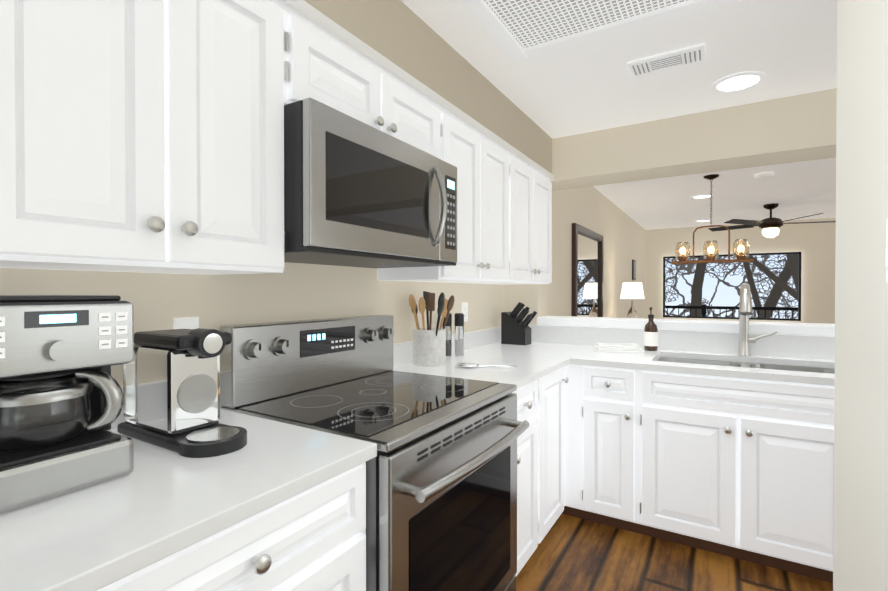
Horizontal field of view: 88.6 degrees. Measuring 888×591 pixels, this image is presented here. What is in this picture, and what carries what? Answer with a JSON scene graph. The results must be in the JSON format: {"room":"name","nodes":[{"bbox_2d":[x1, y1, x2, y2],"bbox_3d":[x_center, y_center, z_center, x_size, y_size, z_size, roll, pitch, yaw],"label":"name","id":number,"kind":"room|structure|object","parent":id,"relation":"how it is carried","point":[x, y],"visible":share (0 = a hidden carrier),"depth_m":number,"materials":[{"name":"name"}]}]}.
{"room":"kitchen","nodes":[
{"label":"kitchen","id":0,"kind":"room"},
{"bbox_2d":[0,262,504,406],"bbox_3d":[-0.798,0.109,1.289,0.120,2.270,4.535,0,1,31],"label":"wall","id":1,"kind":"structure","parent":0,"point":[291,292],"depth_m":1.51,"materials":[{"name":"beige paint"}]},
{"bbox_2d":[0,0,295,274],"bbox_3d":[-0.700,-0.398,1.002,0.338,0.680,0.597,0,1,31],"label":"upper cabinet","id":2,"kind":"object","parent":1,"relation":"attached to","point":[144,136],"depth_m":0.88,"materials":[{"name":"white wood"}]},
{"bbox_2d":[173,317,198,328],"bbox_3d":[-0.726,0.119,1.284,0.007,0.114,0.070,0,1,31],"label":"electrical outlet","id":3,"kind":"object","parent":1,"relation":"attached to","point":[187,323],"visible":0.38,"depth_m":1.28,"materials":[{"name":"white plastic"}]},
{"bbox_2d":[296,18,387,133],"bbox_3d":[-0.446,-0.622,1.419,0.338,0.239,0.379,0,1,31],"label":"upper cabinet","id":4,"kind":"object","parent":1,"relation":"attached to","point":[327,73],"depth_m":1.33,"materials":[{"name":"white wood"}]},
{"bbox_2d":[284,97,456,267],"bbox_3d":[-0.293,-0.307,1.551,0.464,0.385,0.752,0,1,31],"label":"microwave","id":5,"kind":"object","parent":4,"relation":"attached to","point":[357,193],"visible":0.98,"depth_m":1.31,"materials":[{"name":"silver metal"}]},
{"bbox_2d":[269,0,553,180],"bbox_3d":[-0.294,-0.765,1.658,0.348,0.038,3.361,0,1,31],"label":"crown molding","id":6,"kind":"structure","parent":4,"relation":"attached to","point":[306,13],"depth_m":1.53,"materials":[{"name":"white wood"}]},
{"bbox_2d":[388,78,447,162],"bbox_3d":[-0.249,-0.625,1.743,0.338,0.239,0.379,0,1,31],"label":"upper cabinet","id":7,"kind":"object","parent":1,"relation":"attached to","point":[412,120],"depth_m":1.67,"materials":[{"name":"white wood"}]},
{"bbox_2d":[377,116,511,283],"bbox_3d":[0.027,-0.408,2.201,0.338,0.680,0.683,0,1,31],"label":"upper cabinet","id":8,"kind":"object","parent":1,"relation":"attached to","point":[484,171],"depth_m":2.09,"materials":[{"name":"white wood"}]},
{"bbox_2d":[461,302,467,321],"bbox_3d":[0.122,0.098,2.681,0.007,0.114,0.070,0,1,31],"label":"electrical outlet","id":9,"kind":"object","parent":1,"relation":"attached to","point":[464,308],"visible":0.88,"depth_m":2.68,"materials":[{"name":"white plastic"}]},
{"bbox_2d":[503,158,551,284],"bbox_3d":[0.389,-0.413,2.796,0.338,0.680,0.710,0,1,31],"label":"upper cabinet","id":10,"kind":"object","parent":1,"relation":"attached to","point":[531,192],"depth_m":2.67,"materials":[{"name":"white wood"}]},
{"bbox_2d":[304,0,551,173],"bbox_3d":[-0.604,-0.903,1.163,0.335,0.244,4.535,0,1,31],"label":"wall","id":11,"kind":"structure","parent":0,"point":[402,35],"depth_m":1.78,"materials":[{"name":"beige paint"}]},
{"bbox_2d":[505,186,645,324],"bbox_3d":[1.816,0.075,5.364,0.360,2.270,5.145,0,1,31],"label":"wall","id":12,"kind":"structure","parent":0,"point":[617,228],"depth_m":4.26,"materials":[{"name":"beige paint"}]},
{"bbox_2d":[571,223,602,316],"bbox_3d":[1.334,-0.120,4.184,0.035,0.960,1.040,0,1,31],"label":"wall mirror","id":13,"kind":"object","parent":12,"relation":"attached to","point":[587,272],"visible":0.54,"depth_m":4.12,"materials":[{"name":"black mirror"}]},
{"bbox_2d":[632,260,635,279],"bbox_3d":[2.672,-0.359,6.400,0.021,0.280,0.220,0,1,31],"label":"picture frame","id":14,"kind":"object","parent":12,"relation":"attached to","point":[633,269],"visible":1,"depth_m":6.34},
{"bbox_2d":[401,0,836,229],"bbox_3d":[2.511,-1.064,2.280,4.740,0.060,9.920,0,1,31],"label":"ceiling","id":15,"kind":"structure","parent":0,"point":[787,48],"depth_m":2.20,"materials":[{"name":"white paint"}]},
{"bbox_2d":[460,0,733,61],"bbox_3d":[0.216,-1.007,0.918,0.930,0.029,1.870,0,1,31],"label":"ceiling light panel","id":16,"kind":"object","parent":15,"relation":"attached to","point":[518,30],"visible":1,"depth_m":1.65,"materials":[{"name":"white plastic"}]},
{"bbox_2d":[627,43,705,77],"bbox_3d":[0.975,-1.024,1.996,0.300,0.014,0.150,0,1,31],"label":"ceiling vent","id":17,"kind":"object","parent":15,"relation":"in","point":[671,60],"visible":0.98,"depth_m":1.98,"materials":[{"name":"white metal"}]},
{"bbox_2d":[691,194,712,198],"bbox_3d":[2.744,-1.051,4.841,0.210,0.008,0.210,0,1,31],"label":"recessed light","id":18,"kind":"object","parent":15,"relation":"in","point":[702,196],"visible":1,"depth_m":4.83,"materials":[{"name":"white plastic"}]},
{"bbox_2d":[695,219,711,221],"bbox_3d":[3.696,-1.064,6.486,0.210,0.008,0.210,0,1,31],"label":"recessed light","id":19,"kind":"object","parent":15,"relation":"in","point":[705,220],"visible":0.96,"depth_m":6.45,"materials":[{"name":"white"}]},
{"bbox_2d":[671,174,753,263],"bbox_3d":[2.342,-0.666,3.989,0.620,0.763,0.120,0,1,31],"label":"chandelier","id":20,"kind":"object","parent":15,"relation":"hanging from","point":[740,251],"visible":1,"depth_m":3.95,"materials":[{"name":"brown metal"}]},
{"bbox_2d":[712,71,765,92],"bbox_3d":[1.423,-1.028,2.203,0.220,0.008,0.220,0,1,31],"label":"recessed light","id":21,"kind":"object","parent":15,"relation":"in","point":[738,82],"visible":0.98,"depth_m":2.20,"materials":[{"name":"white plastic"}]},
{"bbox_2d":[754,172,773,179],"bbox_3d":[2.758,-1.029,3.920,0.140,0.036,0.140,0,1,31],"label":"smoke detector","id":22,"kind":"object","parent":15,"relation":"attached to","point":[763,175],"visible":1,"depth_m":3.88,"materials":[{"name":"white plastic"}]},
{"bbox_2d":[708,203,835,237],"bbox_3d":[3.832,-0.867,5.324,1.288,0.384,1.253,0,1,31],"label":"ceiling fan","id":23,"kind":"object","parent":15,"relation":"hanging from","point":[770,226],"visible":0.96,"depth_m":5.23,"materials":[{"name":"brown metal"}]},
{"bbox_2d":[516,514,832,590],"bbox_3d":[2.511,1.238,2.299,4.740,0.115,9.920,0,1,31],"label":"floor","id":24,"kind":"structure","parent":0,"point":[571,553],"depth_m":1.98,"materials":[{"name":"brown wood"}]},
{"bbox_2d":[97,462,365,590],"bbox_3d":[-0.731,0.780,0.662,0.647,0.828,1.224,0,1,31],"label":"base cabinet","id":25,"kind":"object","parent":24,"relation":"on","point":[313,538],"visible":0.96,"depth_m":0.83,"materials":[{"name":"white wood"}]},
{"bbox_2d":[0,387,376,590],"bbox_3d":[-0.737,0.300,0.662,0.633,0.130,1.224,0,1,31],"label":"countertop","id":26,"kind":"structure","parent":25,"relation":"on","point":[157,504],"depth_m":0.73,"materials":[{"name":"stone"}]},
{"bbox_2d":[0,295,133,513],"bbox_3d":[-0.750,0.166,0.817,0.313,0.332,0.233,0,1,31],"label":"coffee maker","id":27,"kind":"object","parent":26,"relation":"on","point":[61,399],"visible":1,"depth_m":0.75,"materials":[{"name":"silver metal"}]},
{"bbox_2d":[117,328,246,457],"bbox_3d":[-0.597,0.202,1.051,0.352,0.257,0.135,0,1,31],"label":"espresso machine","id":28,"kind":"object","parent":26,"relation":"on","point":[171,385],"visible":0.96,"depth_m":1.01,"materials":[{"name":"silver plastic"}]},
{"bbox_2d":[219,315,529,590],"bbox_3d":[-0.163,0.637,1.480,0.712,1.100,0.754,0,1,31],"label":"range","id":29,"kind":"object","parent":24,"relation":"on","point":[441,491],"visible":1,"depth_m":1.34,"materials":[{"name":"silver metal"}]},
{"bbox_2d":[512,377,543,575],"bbox_3d":[0.061,0.769,1.996,0.618,0.828,0.346,0,1,31],"label":"base cabinet","id":30,"kind":"object","parent":24,"relation":"on","point":[530,397],"depth_m":1.90,"materials":[{"name":"white wood"}]},
{"bbox_2d":[544,365,567,536],"bbox_3d":[0.248,0.766,2.304,0.618,0.828,0.376,0,1,31],"label":"base cabinet","id":31,"kind":"object","parent":24,"relation":"on","point":[556,382],"depth_m":2.19,"materials":[{"name":"white wood"}]},
{"bbox_2d":[392,329,571,388],"bbox_3d":[0.173,0.287,2.160,0.633,0.130,0.750,0,1,31],"label":"countertop","id":32,"kind":"structure","parent":31,"relation":"on","point":[548,350],"depth_m":2.25,"materials":[{"name":"stone"}]},
{"bbox_2d":[409,291,453,366],"bbox_3d":[-0.057,0.150,2.133,0.216,0.343,0.238,0,1,31],"label":"utensil crock","id":33,"kind":"object","parent":32,"relation":"on","point":[429,346],"visible":1,"depth_m":2.07,"materials":[{"name":"ceramic"}]},
{"bbox_2d":[442,313,451,356],"bbox_3d":[0.015,0.206,2.396,0.051,0.226,0.051,0,1,31],"label":"pepper mill","id":34,"kind":"object","parent":32,"relation":"on","point":[448,328],"visible":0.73,"depth_m":2.37,"materials":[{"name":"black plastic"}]},
{"bbox_2d":[454,313,463,355],"bbox_3d":[0.081,0.206,2.406,0.051,0.226,0.051,0,1,31],"label":"salt mill","id":35,"kind":"object","parent":32,"relation":"on","point":[459,331],"visible":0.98,"depth_m":2.38,"materials":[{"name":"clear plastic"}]},
{"bbox_2d":[455,362,516,367],"bbox_3d":[0.186,0.312,2.036,0.239,0.022,0.170,0,1,31],"label":"spoon rest","id":36,"kind":"object","parent":32,"relation":"on","point":[467,365],"visible":0.94,"depth_m":2.02,"materials":[{"name":"silver metal"}]},
{"bbox_2d":[568,364,639,533],"bbox_3d":[0.934,0.764,2.532,0.358,0.828,0.616,0,1,31],"label":"base cabinet","id":37,"kind":"object","parent":24,"relation":"on","point":[604,402],"depth_m":2.26,"materials":[{"name":"white wood"}]},
{"bbox_2d":[640,362,834,582],"bbox_3d":[1.431,0.767,2.230,0.805,0.828,0.616,0,1,31],"label":"base cabinet","id":38,"kind":"object","parent":24,"relation":"on","point":[741,468],"depth_m":1.97,"materials":[{"name":"white wood"}]},
{"bbox_2d":[484,325,834,385],"bbox_3d":[1.339,0.279,2.266,2.518,0.145,0.642,0,1,31],"label":"countertop","id":39,"kind":"structure","parent":38,"relation":"on","point":[793,350],"depth_m":2.38,"materials":[{"name":"stone"}]},
{"bbox_2d":[501,302,536,344],"bbox_3d":[0.490,0.177,2.950,0.210,0.274,0.110,0,1,31],"label":"knife block","id":40,"kind":"object","parent":39,"relation":"on","point":[515,329],"visible":1,"depth_m":2.92,"materials":[{"name":"black plastic"}]},
{"bbox_2d":[593,343,644,353],"bbox_3d":[0.993,0.298,2.604,0.261,0.038,0.172,0,0,14],"label":"dish towel","id":41,"kind":"object","parent":39,"relation":"on","point":[619,347],"visible":1,"depth_m":2.54,"materials":[{"name":"white fabric"}]},
{"bbox_2d":[644,307,657,350],"bbox_3d":[1.193,0.192,2.624,0.073,0.251,0.081,0,1,31],"label":"soap bottle","id":42,"kind":"object","parent":39,"relation":"on","point":[650,336],"visible":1,"depth_m":2.60,"materials":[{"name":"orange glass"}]},
{"bbox_2d":[656,357,834,373],"bbox_3d":[1.468,0.455,2.212,0.824,0.204,0.440,0,1,31],"label":"sink basin","id":43,"kind":"object","parent":39,"relation":"in","point":[759,365],"visible":0.04,"depth_m":2.34,"materials":[{"name":"silver metal"}]},
{"bbox_2d":[737,283,777,355],"bbox_3d":[1.590,0.127,2.303,0.175,0.385,0.255,0,1,31],"label":"faucet","id":44,"kind":"object","parent":39,"relation":"on","point":[745,339],"visible":1,"depth_m":2.39,"materials":[{"name":"silver metal"}]},
{"bbox_3d":[1.821,0.789,4.598,0.390,0.744,1.800,0,1,31],"label":"console table","id":45,"kind":"object","parent":24,"relation":"on","visible":0},
{"bbox_2d":[620,282,644,317],"bbox_3d":[2.081,0.134,5.031,0.250,0.555,0.250,0,1,31],"label":"table lamp","id":46,"kind":"object","parent":45,"relation":"on","point":[632,290],"visible":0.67,"depth_m":4.95,"materials":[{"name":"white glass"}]},
{"bbox_2d":[549,88,836,190],"bbox_3d":[2.535,-0.892,2.089,4.260,0.280,0.295,0,1,31],"label":"header beam","id":47,"kind":"structure","parent":0,"point":[794,129],"depth_m":2.59,"materials":[{"name":"beige paint"}]},
{"bbox_2d":[645,217,835,323],"bbox_3d":[5.156,0.066,6.416,4.260,2.270,0.120,0,1,31],"label":"wall","id":48,"kind":"structure","parent":0,"point":[814,244],"depth_m":6.52,"materials":[{"name":"beige paint"}]},
{"bbox_2d":[663,252,800,320],"bbox_3d":[4.312,-0.133,6.921,1.770,0.980,0.050,0,1,31],"label":"window","id":49,"kind":"structure","parent":48,"relation":"in","point":[799,284],"depth_m":6.70,"materials":[{"name":"black"}]},
{"bbox_2d":[833,0,887,590],"bbox_3d":[0.284,0.122,-0.172,0.140,2.270,3.160,0,1,31],"label":"wall","id":50,"kind":"structure","parent":0,"point":[860,544],"depth_m":0.99,"materials":[{"name":"beige paint"}]},
{"bbox_2d":[885,218,887,281],"bbox_3d":[0.778,-0.082,0.790,0.012,0.116,0.072,0,1,31],"label":"light switch","id":51,"kind":"object","parent":50,"relation":"attached to","point":[886,257],"visible":1,"depth_m":0.81,"materials":[{"name":"white plastic"}]},
{"bbox_3d":[1.685,0.719,2.533,2.360,1.030,0.150,0,1,31],"label":"wall","id":52,"kind":"structure","parent":0,"visible":0},
{"bbox_2d":[537,316,834,336],"bbox_3d":[1.694,0.176,2.523,2.380,0.054,0.220,0,1,31],"label":"trim","id":53,"kind":"structure","parent":52,"relation":"on","point":[807,329],"depth_m":2.58,"materials":[{"name":"white"}]},
{"label":"outside","id":54,"kind":"structure","parent":0,"visible":0},
{"bbox_3d":[6.100,1.240,7.730,11.000,0.100,3.070,0,1,31],"label":"deck","id":55,"kind":"object","parent":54,"visible":0},
{"bbox_2d":[665,305,797,318],"bbox_3d":[6.790,0.691,8.869,11.008,0.980,0.080,0,1,31],"label":"deck railing","id":56,"kind":"object","parent":55,"relation":"on","point":[703,308],"visible":0.1,"depth_m":9.43,"materials":[{"name":"black metal"}]},
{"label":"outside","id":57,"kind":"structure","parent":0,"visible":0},
{"bbox_2d":[665,255,797,318],"bbox_3d":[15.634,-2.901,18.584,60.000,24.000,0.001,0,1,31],"label":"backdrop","id":58,"kind":"structure","parent":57,"point":[722,282],"depth_m":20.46,"materials":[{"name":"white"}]},
{"bbox_2d":[691,254,797,317],"bbox_3d":[8.513,-4.662,13.852,11.932,16.744,9.862,0,1,31],"label":"trees","id":59,"kind":"object","parent":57,"point":[789,270],"depth_m":12.66,"materials":[{"name":"grey plant"}]}
]}

